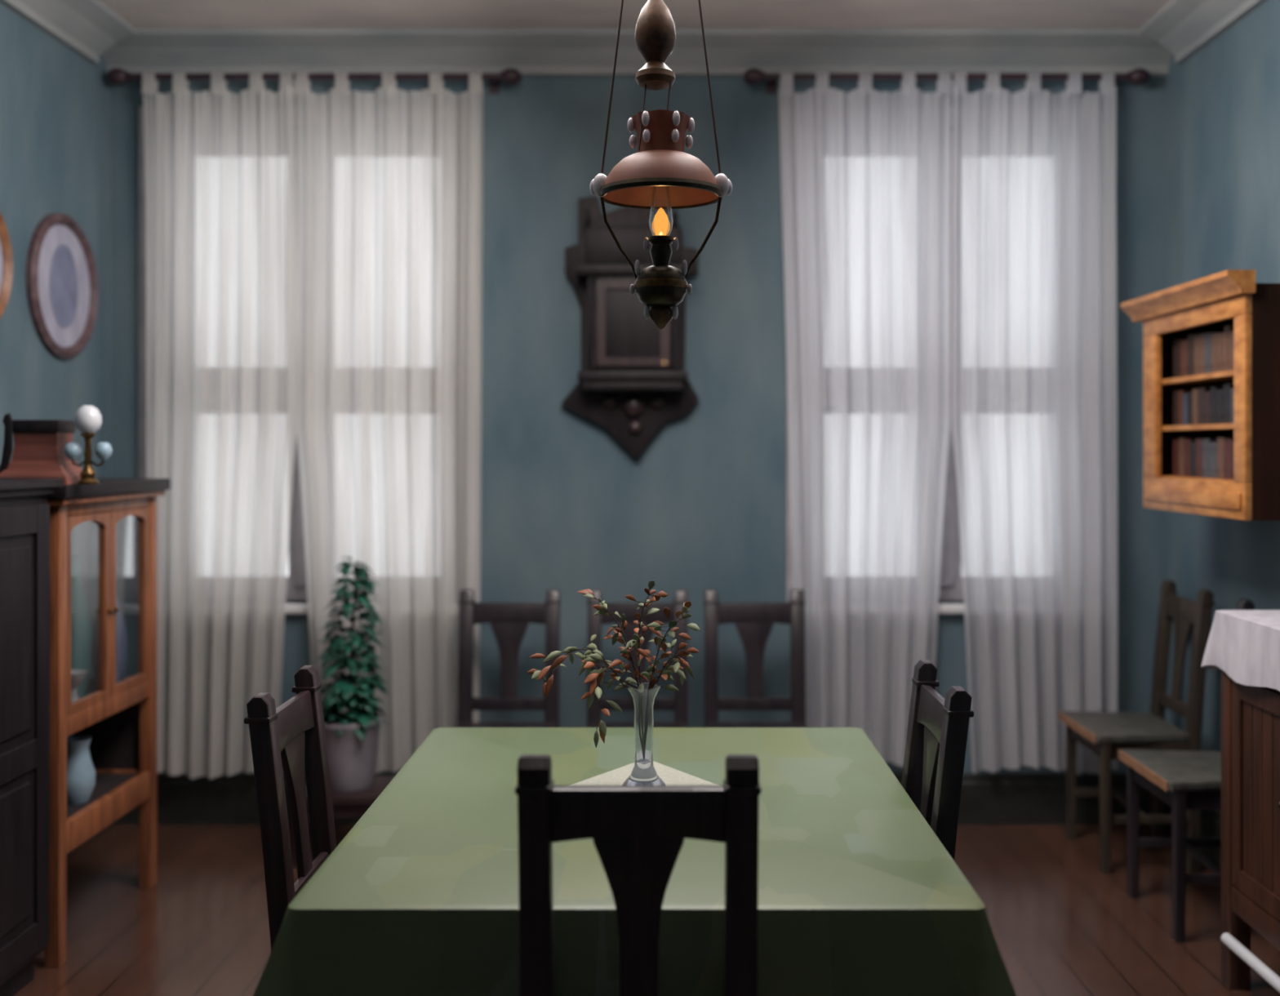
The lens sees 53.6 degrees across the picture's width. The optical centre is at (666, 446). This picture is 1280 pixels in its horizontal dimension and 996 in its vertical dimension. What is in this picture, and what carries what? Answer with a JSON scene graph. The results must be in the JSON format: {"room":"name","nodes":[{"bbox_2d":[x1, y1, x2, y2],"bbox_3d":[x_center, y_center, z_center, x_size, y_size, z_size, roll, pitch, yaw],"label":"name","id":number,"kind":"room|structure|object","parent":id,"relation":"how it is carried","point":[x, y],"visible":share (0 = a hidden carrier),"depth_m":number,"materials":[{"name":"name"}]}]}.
{"room":"dining room","nodes":[
{"label":"dining room","id":0,"kind":"room"},
{"bbox_2d":[0,3,111,676],"bbox_3d":[-2.370,-0.055,2.140,0.280,3.130,5.880,0,0,0],"label":"wall","id":1,"kind":"structure","parent":0,"point":[55,104],"depth_m":4.60,"materials":[{"name":"teal paint"}]},
{"bbox_2d":[0,212,13,318],"bbox_3d":[-2.212,-0.600,4.020,0.032,0.500,0.510,0,0,0],"label":"picture","id":2,"kind":"object","parent":1,"relation":"attached to","point":[6,253],"visible":1,"depth_m":4.23},
{"bbox_2d":[26,213,98,358],"bbox_3d":[-2.212,-0.590,4.660,0.032,0.530,0.510,0,0,0],"label":"picture","id":3,"kind":"object","parent":1,"relation":"attached to","point":[62,280],"visible":1,"depth_m":4.64},
{"bbox_2d":[0,0,135,63],"bbox_3d":[-2.145,-1.552,2.055,0.170,0.135,5.710,0,0,0],"label":"trim","id":4,"kind":"structure","parent":1,"relation":"attached to","point":[87,28],"depth_m":4.63,"materials":[{"name":"paint"}]},
{"bbox_2d":[66,822,112,856],"bbox_3d":[-2.219,1.410,2.125,0.022,0.200,5.850,0,0,0],"label":"baseboard","id":5,"kind":"structure","parent":1,"relation":"attached to","point":[111,824],"depth_m":4.84,"materials":[{"name":"paint"}]},
{"bbox_2d":[99,0,1170,28],"bbox_3d":[-0.115,-1.670,2.140,4.790,0.100,6.440,0,0,0],"label":"ceiling","id":6,"kind":"structure","parent":0,"point":[140,14],"depth_m":4.74,"materials":[{"name":"paint"}]},
{"bbox_2d":[589,0,732,328],"bbox_3d":[-0.012,-0.935,2.700,0.267,1.370,0.267,0,0,41],"label":"oil lamp","id":7,"kind":"object","parent":6,"relation":"hanging from","point":[660,176],"visible":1,"depth_m":2.67,"materials":[{"name":"brown metal"}]},
{"bbox_2d":[111,76,1165,773],"bbox_3d":[-0.115,-0.055,5.220,4.790,3.130,0.280,0,0,0],"label":"wall","id":8,"kind":"structure","parent":0,"point":[566,507],"depth_m":5.08,"materials":[{"name":"teal paint"}]},
{"bbox_2d":[138,106,308,613],"bbox_3d":[-1.435,-0.347,5.143,1.350,2.025,0.215,0,0,0],"label":"window","id":9,"kind":"structure","parent":8,"relation":"in","point":[296,582],"depth_m":5.06,"materials":[{"name":"paint"}]},
{"bbox_2d":[106,67,521,93],"bbox_3d":[-1.385,-1.455,5.013,1.631,0.080,0.134,0,0,0],"label":"curtain rod","id":10,"kind":"object","parent":8,"relation":"attached to","point":[116,76],"visible":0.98,"depth_m":4.97,"materials":[{"name":"black metal"}]},
{"bbox_2d":[142,71,296,779],"bbox_3d":[-1.760,-0.085,4.977,0.601,2.774,0.080,0,0,0],"label":"sheer curtain","id":11,"kind":"object","parent":10,"relation":"hanging from","point":[220,163],"visible":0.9,"depth_m":4.97,"materials":[{"name":"white fabric"}]},
{"bbox_2d":[294,71,483,773],"bbox_3d":[-1.090,-0.095,4.982,0.740,2.754,0.092,0,0,0],"label":"sheer curtain","id":12,"kind":"object","parent":10,"relation":"hanging from","point":[389,179],"visible":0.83,"depth_m":4.98,"materials":[{"name":"white fabric"}]},
{"bbox_2d":[560,195,699,459],"bbox_3d":[-0.145,-0.473,4.989,0.551,1.054,0.157,0,0,0],"label":"wall clock","id":13,"kind":"object","parent":8,"relation":"attached to","point":[633,380],"visible":0.89,"depth_m":4.95,"materials":[{"name":"black wood"}]},
{"bbox_2d":[112,773,1149,824],"bbox_3d":[-0.115,1.410,5.069,4.230,0.200,0.022,0,0,0],"label":"baseboard","id":14,"kind":"structure","parent":8,"relation":"attached to","point":[986,798],"depth_m":5.06,"materials":[{"name":"paint"}]},
{"bbox_2d":[102,28,1173,76],"bbox_3d":[-0.115,-1.552,4.995,4.230,0.135,0.170,0,0,0],"label":"trim","id":15,"kind":"structure","parent":8,"relation":"attached to","point":[534,52],"depth_m":4.99,"materials":[{"name":"paint"}]},
{"bbox_2d":[786,106,964,613],"bbox_3d":[1.120,-0.347,5.143,1.280,2.025,0.215,0,0,0],"label":"window","id":16,"kind":"structure","parent":8,"relation":"in","point":[951,583],"depth_m":5.16,"materials":[{"name":"paint"}]},
{"bbox_2d":[742,67,1150,93],"bbox_3d":[1.100,-1.455,5.013,1.601,0.080,0.134,0,0,0],"label":"curtain rod","id":17,"kind":"object","parent":8,"relation":"attached to","point":[753,76],"visible":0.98,"depth_m":4.97,"materials":[{"name":"black metal"}]},
{"bbox_2d":[778,71,951,766],"bbox_3d":[0.780,-0.105,4.981,0.680,2.734,0.082,0,0,0],"label":"sheer curtain","id":18,"kind":"object","parent":17,"relation":"hanging from","point":[866,171],"visible":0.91,"depth_m":4.98,"materials":[{"name":"white fabric"}]},
{"bbox_2d":[951,71,1117,774],"bbox_3d":[1.440,-0.095,4.978,0.640,2.754,0.090,0,0,0],"label":"sheer curtain","id":19,"kind":"object","parent":17,"relation":"hanging from","point":[1035,404],"visible":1,"depth_m":4.98,"materials":[{"name":"white fabric"}]},
{"bbox_2d":[13,824,1279,995],"bbox_3d":[-0.115,1.560,2.140,4.790,0.100,6.440,0,0,0],"label":"floor","id":20,"kind":"structure","parent":0,"point":[1061,926],"depth_m":4.10,"materials":[{"name":"brown wood"}]},
{"bbox_2d":[0,478,63,995],"bbox_3d":[-1.964,0.800,3.087,0.482,1.420,1.085,0,0,0],"label":"cabinet","id":21,"kind":"object","parent":20,"relation":"on","point":[24,508],"visible":1,"depth_m":3.45,"materials":[{"name":"black wood"}]},
{"bbox_2d":[44,478,170,967],"bbox_3d":[-1.965,0.810,4.025,0.480,1.400,0.770,0,0,0],"label":"display cabinet","id":22,"kind":"object","parent":20,"relation":"on","point":[120,718],"visible":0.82,"depth_m":4.02,"materials":[{"name":"orange wood"}]},
{"bbox_2d":[0,413,82,484],"bbox_3d":[-1.844,0.006,3.745,0.223,0.207,0.166,0,0,0],"label":"wooden casket","id":23,"kind":"object","parent":22,"relation":"on","point":[39,445],"visible":0.92,"depth_m":3.69,"materials":[{"name":"brown wood"}]},
{"bbox_2d":[71,669,88,702],"bbox_3d":[-1.833,0.746,3.905,0.096,0.100,0.096,0,0,0],"label":"bowl","id":24,"kind":"object","parent":22,"relation":"on","point":[77,676],"visible":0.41,"depth_m":3.89,"materials":[{"name":"white ceramic"}]},
{"bbox_2d":[66,735,95,804],"bbox_3d":[-1.856,1.020,4.004,0.112,0.200,0.134,0,0,35],"label":"jug","id":25,"kind":"object","parent":22,"relation":"on","point":[81,771],"visible":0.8,"depth_m":3.96,"materials":[{"name":"blue ceramic"}]},
{"bbox_2d":[71,555,93,698],"bbox_3d":[-1.873,0.571,4.005,0.112,0.450,0.112,0,0,0],"label":"vase","id":26,"kind":"object","parent":22,"relation":"on","point":[82,625],"visible":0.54,"depth_m":3.98,"materials":[{"name":"teal ceramic"}]},
{"bbox_2d":[63,405,112,484],"bbox_3d":[-1.690,-0.005,3.700,0.139,0.230,0.074,0,0,0],"label":"table lamp","id":27,"kind":"object","parent":22,"relation":"on","point":[87,419],"visible":1,"depth_m":3.68,"materials":[{"name":"white glass"}]},
{"bbox_2d":[66,773,137,817],"bbox_3d":[-1.980,1.128,4.025,0.350,0.014,0.638,0,0,0],"label":"shelf","id":28,"kind":"object","parent":22,"relation":"attached to","point":[105,784],"depth_m":4.17,"materials":[{"name":"brown wood"}]},
{"bbox_2d":[92,570,127,684],"bbox_3d":[-1.873,0.608,4.260,0.110,0.375,0.110,0,0,0],"label":"vase","id":29,"kind":"object","parent":22,"relation":"on","point":[121,631],"visible":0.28,"depth_m":4.24,"materials":[{"name":"blue ceramic"}]},
{"bbox_2d":[244,665,336,951],"bbox_3d":[-0.623,1.010,2.770,0.476,1.000,0.430,0,0,0],"label":"dining chair","id":30,"kind":"object","parent":20,"relation":"on","point":[291,735],"visible":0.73,"depth_m":2.73,"materials":[{"name":"black wood"}]},
{"bbox_2d":[295,775,395,869],"bbox_3d":[-1.170,1.379,4.660,0.340,0.262,0.300,0,0,0],"label":"plant stand","id":31,"kind":"object","parent":20,"relation":"on","point":[354,804],"visible":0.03,"depth_m":4.53,"materials":[{"name":"red wood"}]},
{"bbox_2d":[312,555,390,791],"bbox_3d":[-1.167,0.827,4.660,0.295,0.843,0.310,0,0,0],"label":"potted plant","id":32,"kind":"object","parent":31,"relation":"on","point":[352,735],"visible":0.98,"depth_m":4.60,"materials":[{"name":"green plant"}]},
{"bbox_2d":[454,589,560,727],"bbox_3d":[-0.600,1.029,4.643,0.430,0.962,0.476,0,0,0],"label":"dining chair","id":33,"kind":"object","parent":20,"relation":"on","point":[509,622],"visible":0.61,"depth_m":4.81,"materials":[{"name":"black wood"}]},
{"bbox_2d":[586,589,688,727],"bbox_3d":[-0.110,1.029,4.643,0.430,0.962,0.476,0,0,0],"label":"dining chair","id":34,"kind":"object","parent":20,"relation":"on","point":[679,703],"visible":0.36,"depth_m":4.82,"materials":[{"name":"black wood"}]},
{"bbox_2d":[515,754,761,995],"bbox_3d":[-0.045,1.001,2.227,0.430,1.018,0.476,0,0,0],"label":"dining chair","id":35,"kind":"object","parent":20,"relation":"on","point":[637,833],"visible":0.99,"depth_m":2.02,"materials":[{"name":"black wood"}]},
{"bbox_2d":[703,589,807,727],"bbox_3d":[0.335,1.029,4.643,0.430,0.962,0.476,0,0,0],"label":"dining chair","id":36,"kind":"object","parent":20,"relation":"on","point":[754,622],"visible":0.58,"depth_m":4.81,"materials":[{"name":"black wood"}]},
{"bbox_2d":[901,659,973,860],"bbox_3d":[0.393,1.005,2.790,0.476,1.010,0.430,0,0,0],"label":"dining chair","id":37,"kind":"object","parent":20,"relation":"on","point":[937,732],"visible":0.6,"depth_m":2.72,"materials":[{"name":"black wood"}]},
{"bbox_2d":[1057,579,1215,874],"bbox_3d":[1.728,1.010,4.680,0.435,1.000,0.430,0,0,0],"label":"dining chair","id":38,"kind":"object","parent":20,"relation":"on","point":[1102,733],"visible":0.94,"depth_m":4.60,"materials":[{"name":"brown wood"}]},
{"bbox_2d":[1118,599,1254,942],"bbox_3d":[1.738,1.010,4.060,0.435,1.000,0.430,0,0,0],"label":"dining chair","id":39,"kind":"object","parent":20,"relation":"on","point":[1184,780],"visible":0.39,"depth_m":4.00,"materials":[{"name":"black wood"}]},
{"bbox_2d":[1220,669,1279,993],"bbox_3d":[1.760,0.988,3.015,0.431,1.045,1.130,0,0,0],"label":"sideboard","id":40,"kind":"object","parent":20,"relation":"on","point":[1251,714],"visible":0.79,"depth_m":3.42,"materials":[{"name":"red wood"}]},
{"bbox_2d":[1200,609,1279,691],"bbox_3d":[1.754,0.548,3.015,0.459,0.175,1.200,0,0,0],"label":"cloth","id":41,"kind":"object","parent":40,"relation":"on","point":[1245,644],"visible":1,"depth_m":3.40,"materials":[{"name":"white fabric"}]},
{"bbox_3d":[-0.050,1.139,2.770,1.134,0.743,1.320,0,0,0],"label":"dining table","id":42,"kind":"object","parent":20,"relation":"on","visible":0,"materials":[{"name":"green fabric"}]},
{"bbox_2d":[253,727,1016,995],"bbox_3d":[-0.050,0.881,2.770,1.328,0.241,1.514,0,0,0],"label":"tablecloth","id":43,"kind":"object","parent":42,"relation":"on","point":[859,895],"visible":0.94,"depth_m":2.19,"materials":[{"name":"green fabric"}]},
{"bbox_2d":[570,760,718,785],"bbox_3d":[-0.050,0.759,2.810,0.351,0.002,0.411,0,0,41],"label":"doily","id":44,"kind":"object","parent":43,"relation":"on","point":[669,775],"visible":0.14,"depth_m":2.89,"materials":[{"name":"white fabric"}]},
{"bbox_2d":[622,683,665,785],"bbox_3d":[-0.050,0.641,2.780,0.104,0.232,0.104,0,0,0],"label":"bud vase","id":45,"kind":"object","parent":44,"relation":"on","point":[643,772],"visible":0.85,"depth_m":2.76,"materials":[{"name":"clear glass"}]},
{"bbox_2d":[527,634,638,697],"bbox_3d":[-0.176,0.551,2.784,0.256,0.269,0.093,0,0,0],"label":"leafy branch","id":46,"kind":"object","parent":45,"relation":"in","point":[539,674],"visible":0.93,"depth_m":2.77,"materials":[{"name":"green plant"}]},
{"bbox_2d":[580,649,638,747],"bbox_3d":[-0.119,0.565,2.753,0.142,0.241,0.113,0,0,0],"label":"leafy branch","id":47,"kind":"object","parent":45,"relation":"in","point":[598,655],"visible":0.96,"depth_m":2.75,"materials":[{"name":"green plant"}]},
{"bbox_2d":[577,588,654,687],"bbox_3d":[-0.114,0.502,2.805,0.177,0.367,0.104,0,0,0],"label":"leafy branch","id":48,"kind":"object","parent":45,"relation":"in","point":[587,593],"visible":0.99,"depth_m":2.80,"materials":[{"name":"green plant"}]},
{"bbox_2d":[613,580,668,694],"bbox_3d":[-0.049,0.491,2.803,0.099,0.389,0.122,0,0,35],"label":"leafy branch","id":49,"kind":"object","parent":45,"relation":"in","point":[661,594],"visible":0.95,"depth_m":2.80,"materials":[{"name":"green plant"}]},
{"bbox_2d":[640,639,699,691],"bbox_3d":[0.007,0.555,2.770,0.127,0.262,0.110,0,0,0],"label":"leafy branch","id":50,"kind":"object","parent":45,"relation":"in","point":[676,668],"visible":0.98,"depth_m":2.76,"materials":[{"name":"green plant"}]},
{"bbox_2d":[644,600,701,688],"bbox_3d":[0.012,0.511,2.779,0.127,0.348,0.089,0,0,0],"label":"leafy branch","id":51,"kind":"object","parent":45,"relation":"in","point":[657,627],"visible":0.98,"depth_m":2.77,"materials":[{"name":"green plant"}]},
{"bbox_2d":[1165,0,1279,751],"bbox_3d":[2.140,-0.055,2.140,0.280,3.130,5.880,0,0,0],"label":"wall","id":52,"kind":"structure","parent":0,"point":[1223,102],"depth_m":4.56,"materials":[{"name":"teal paint"}]},
{"bbox_2d":[1164,801,1221,868],"bbox_3d":[1.989,1.410,2.125,0.022,0.200,5.850,0,0,0],"label":"baseboard","id":53,"kind":"structure","parent":52,"relation":"attached to","point":[1211,820],"depth_m":4.61,"materials":[{"name":"paint"}]},
{"bbox_2d":[1120,269,1279,520],"bbox_3d":[1.809,-0.148,4.090,0.378,0.726,0.860,0,0,0],"label":"bookcase","id":54,"kind":"object","parent":52,"relation":"attached to","point":[1211,303],"visible":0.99,"depth_m":3.83,"materials":[{"name":"brown wood"}]},
{"bbox_2d":[1173,390,1177,425],"bbox_3d":[1.824,-0.132,4.332,0.172,0.120,0.041,0,0,0],"label":"book","id":55,"kind":"object","parent":54,"relation":"on","point":[1175,393],"visible":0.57,"depth_m":4.33,"materials":[{"name":"brown paper"}]},
{"bbox_2d":[1173,439,1178,475],"bbox_3d":[1.833,0.038,4.329,0.189,0.126,0.046,0,0,0],"label":"book","id":56,"kind":"object","parent":54,"relation":"on","point":[1175,442],"visible":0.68,"depth_m":4.33,"materials":[{"name":"brown paper"}]},
{"bbox_2d":[1173,337,1187,377],"bbox_3d":[1.825,-0.299,4.322,0.175,0.136,0.060,0,0,0],"label":"book","id":57,"kind":"object","parent":54,"relation":"on","point":[1176,343],"visible":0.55,"depth_m":4.32,"materials":[{"name":"brown paper"}]},
{"bbox_2d":[1179,339,1187,377],"bbox_3d":[1.819,-0.295,4.261,0.162,0.127,0.060,0,0,0],"label":"book","id":58,"kind":"object","parent":54,"relation":"on","point":[1184,344],"visible":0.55,"depth_m":4.26,"materials":[{"name":"brown paper"}]},
{"bbox_2d":[1177,389,1191,425],"bbox_3d":[1.822,-0.132,4.292,0.168,0.120,0.036,0,0,0],"label":"book","id":59,"kind":"object","parent":54,"relation":"on","point":[1180,393],"visible":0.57,"depth_m":4.29,"materials":[{"name":"brown paper"}]},
{"bbox_2d":[1182,393,1187,425],"bbox_3d":[1.814,-0.125,4.252,0.153,0.106,0.042,0,0,0],"label":"book","id":60,"kind":"object","parent":54,"relation":"on","point":[1184,400],"visible":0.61,"depth_m":4.25,"materials":[{"name":"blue paper"}]},
{"bbox_2d":[1187,391,1191,424],"bbox_3d":[1.832,-0.126,4.213,0.188,0.109,0.034,0,0,0],"label":"book","id":61,"kind":"object","parent":54,"relation":"on","point":[1189,394],"visible":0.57,"depth_m":4.21,"materials":[{"name":"grey paper"}]},
{"bbox_2d":[1183,438,1196,476],"bbox_3d":[1.818,0.037,4.234,0.160,0.127,0.046,0,0,0],"label":"book","id":62,"kind":"object","parent":54,"relation":"on","point":[1187,442],"visible":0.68,"depth_m":4.23,"materials":[{"name":"brown paper"}]},
{"bbox_2d":[1190,442,1195,477],"bbox_3d":[1.830,0.043,4.189,0.184,0.115,0.042,0,0,0],"label":"book","id":63,"kind":"object","parent":54,"relation":"on","point":[1193,450],"visible":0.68,"depth_m":4.19,"materials":[{"name":"paper"}]},
{"bbox_2d":[1187,333,1199,376],"bbox_3d":[1.822,-0.302,4.205,0.168,0.141,0.050,0,0,0],"label":"book","id":64,"kind":"object","parent":54,"relation":"on","point":[1190,337],"visible":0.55,"depth_m":4.20,"materials":[{"name":"paper"}]},
{"bbox_2d":[1191,388,1197,424],"bbox_3d":[1.822,-0.131,4.172,0.169,0.119,0.044,0,0,0],"label":"book","id":65,"kind":"object","parent":54,"relation":"on","point":[1194,391],"visible":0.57,"depth_m":4.17,"materials":[{"name":"brown paper"}]},
{"bbox_2d":[1193,334,1199,374],"bbox_3d":[1.819,-0.299,4.160,0.162,0.135,0.036,0,0,0],"label":"book","id":66,"kind":"object","parent":54,"relation":"on","point":[1196,344],"visible":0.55,"depth_m":4.16,"materials":[{"name":"brown paper"}]},
{"bbox_2d":[1177,437,1217,476],"bbox_3d":[1.818,0.035,4.282,0.160,0.132,0.046,0,0,0],"label":"book","id":67,"kind":"object","parent":54,"relation":"on","point":[1181,440],"visible":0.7,"depth_m":4.28,"materials":[{"name":"brown paper"}]},
{"bbox_2d":[1195,438,1202,477],"bbox_3d":[1.822,0.037,4.141,0.168,0.126,0.050,0,0,0],"label":"book","id":68,"kind":"object","parent":54,"relation":"on","point":[1198,468],"visible":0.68,"depth_m":4.14,"materials":[{"name":"red paper"}]},
{"bbox_2d":[1198,333,1204,374],"bbox_3d":[1.817,-0.300,4.118,0.157,0.136,0.044,0,0,0],"label":"book","id":69,"kind":"object","parent":54,"relation":"on","point":[1202,336],"visible":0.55,"depth_m":4.12,"materials":[{"name":"brown paper"}]},
{"bbox_2d":[1197,386,1210,424],"bbox_3d":[1.819,-0.132,4.123,0.163,0.121,0.050,0,0,0],"label":"book","id":70,"kind":"object","parent":54,"relation":"on","point":[1201,391],"visible":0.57,"depth_m":4.12,"materials":[{"name":"brown paper"}]},
{"bbox_2d":[1204,391,1210,424],"bbox_3d":[1.822,-0.124,4.076,0.168,0.105,0.042,0,0,0],"label":"book","id":71,"kind":"object","parent":54,"relation":"on","point":[1207,398],"visible":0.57,"depth_m":4.07,"materials":[{"name":"paper"}]},
{"bbox_2d":[1201,438,1217,477],"bbox_3d":[1.817,0.037,4.089,0.158,0.127,0.051,0,0,0],"label":"book","id":72,"kind":"object","parent":54,"relation":"on","point":[1206,442],"visible":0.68,"depth_m":4.08,"materials":[{"name":"grey paper"}]},
{"bbox_2d":[1204,332,1217,373],"bbox_3d":[1.831,-0.299,4.072,0.187,0.135,0.047,0,0,0],"label":"book","id":73,"kind":"object","parent":54,"relation":"on","point":[1207,335],"visible":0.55,"depth_m":4.07,"materials":[{"name":"paper"}]},
{"bbox_2d":[1208,442,1217,478],"bbox_3d":[1.815,0.043,4.034,0.153,0.115,0.056,0,0,0],"label":"book","id":74,"kind":"object","parent":54,"relation":"on","point":[1212,446],"visible":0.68,"depth_m":4.03,"materials":[{"name":"grey paper"}]},
{"bbox_2d":[1210,332,1221,373],"bbox_3d":[1.819,-0.296,4.022,0.161,0.129,0.050,0,0,0],"label":"book","id":75,"kind":"object","parent":54,"relation":"on","point":[1214,342],"visible":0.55,"depth_m":4.02,"materials":[{"name":"brown paper"}]},
{"bbox_2d":[1209,386,1223,423],"bbox_3d":[1.814,-0.131,4.035,0.152,0.119,0.038,0,0,0],"label":"book","id":76,"kind":"object","parent":54,"relation":"on","point":[1212,395],"visible":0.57,"depth_m":4.03,"materials":[{"name":"grey paper"}]},
{"bbox_2d":[1215,389,1223,423],"bbox_3d":[1.825,-0.126,3.987,0.174,0.109,0.055,0,0,0],"label":"book","id":77,"kind":"object","parent":54,"relation":"on","point":[1219,393],"visible":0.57,"depth_m":3.98,"materials":[{"name":"grey paper"}]},
{"bbox_2d":[1217,332,1224,371],"bbox_3d":[1.829,-0.295,3.975,0.182,0.126,0.040,0,0,0],"label":"book","id":78,"kind":"object","parent":54,"relation":"on","point":[1220,335],"visible":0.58,"depth_m":3.97,"materials":[{"name":"brown paper"}]},
{"bbox_2d":[1216,436,1233,479],"bbox_3d":[1.821,0.035,3.980,0.165,0.130,0.050,0,0,0],"label":"book","id":79,"kind":"object","parent":54,"relation":"on","point":[1220,441],"visible":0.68,"depth_m":3.98,"materials":[{"name":"brown paper"}]},
{"bbox_2d":[1222,382,1233,423],"bbox_3d":[1.829,-0.134,3.934,0.183,0.125,0.047,0,0,0],"label":"book","id":80,"kind":"object","parent":54,"relation":"on","point":[1227,387],"visible":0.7,"depth_m":3.93,"materials":[{"name":"grey paper"}]},
{"bbox_2d":[1223,439,1233,479],"bbox_3d":[1.827,0.038,3.926,0.178,0.125,0.056,0,0,0],"label":"book","id":81,"kind":"object","parent":54,"relation":"on","point":[1228,447],"visible":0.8,"depth_m":3.92,"materials":[{"name":"red paper"}]},
{"bbox_2d":[1223,324,1233,370],"bbox_3d":[1.832,-0.303,3.934,0.187,0.144,0.039,0,0,0],"label":"book","id":82,"kind":"object","parent":54,"relation":"on","point":[1228,329],"visible":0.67,"depth_m":3.93,"materials":[{"name":"paper"}]},
{"bbox_2d":[1229,331,1233,369],"bbox_3d":[1.816,-0.293,3.895,0.156,0.123,0.036,0,0,0],"label":"book","id":83,"kind":"object","parent":54,"relation":"on","point":[1231,362],"visible":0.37,"depth_m":3.90,"materials":[{"name":"brown paper"}]},
{"bbox_2d":[1230,388,1233,422],"bbox_3d":[1.822,-0.125,3.884,0.169,0.107,0.051,0,0,0],"label":"book","id":84,"kind":"object","parent":54,"relation":"on","point":[1231,389],"visible":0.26,"depth_m":3.90,"materials":[{"name":"grey paper"}]},
{"bbox_2d":[1231,441,1233,479],"bbox_3d":[1.827,0.043,3.879,0.178,0.115,0.034,0,0,0],"label":"book","id":85,"kind":"object","parent":54,"relation":"on","point":[1233,442],"visible":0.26,"depth_m":3.89,"materials":[{"name":"brown paper"}]},
{"bbox_2d":[1138,0,1267,63],"bbox_3d":[1.915,-1.552,2.055,0.170,0.135,5.710,0,0,0],"label":"trim","id":86,"kind":"structure","parent":52,"relation":"attached to","point":[1184,28],"depth_m":4.63,"materials":[{"name":"paint"}]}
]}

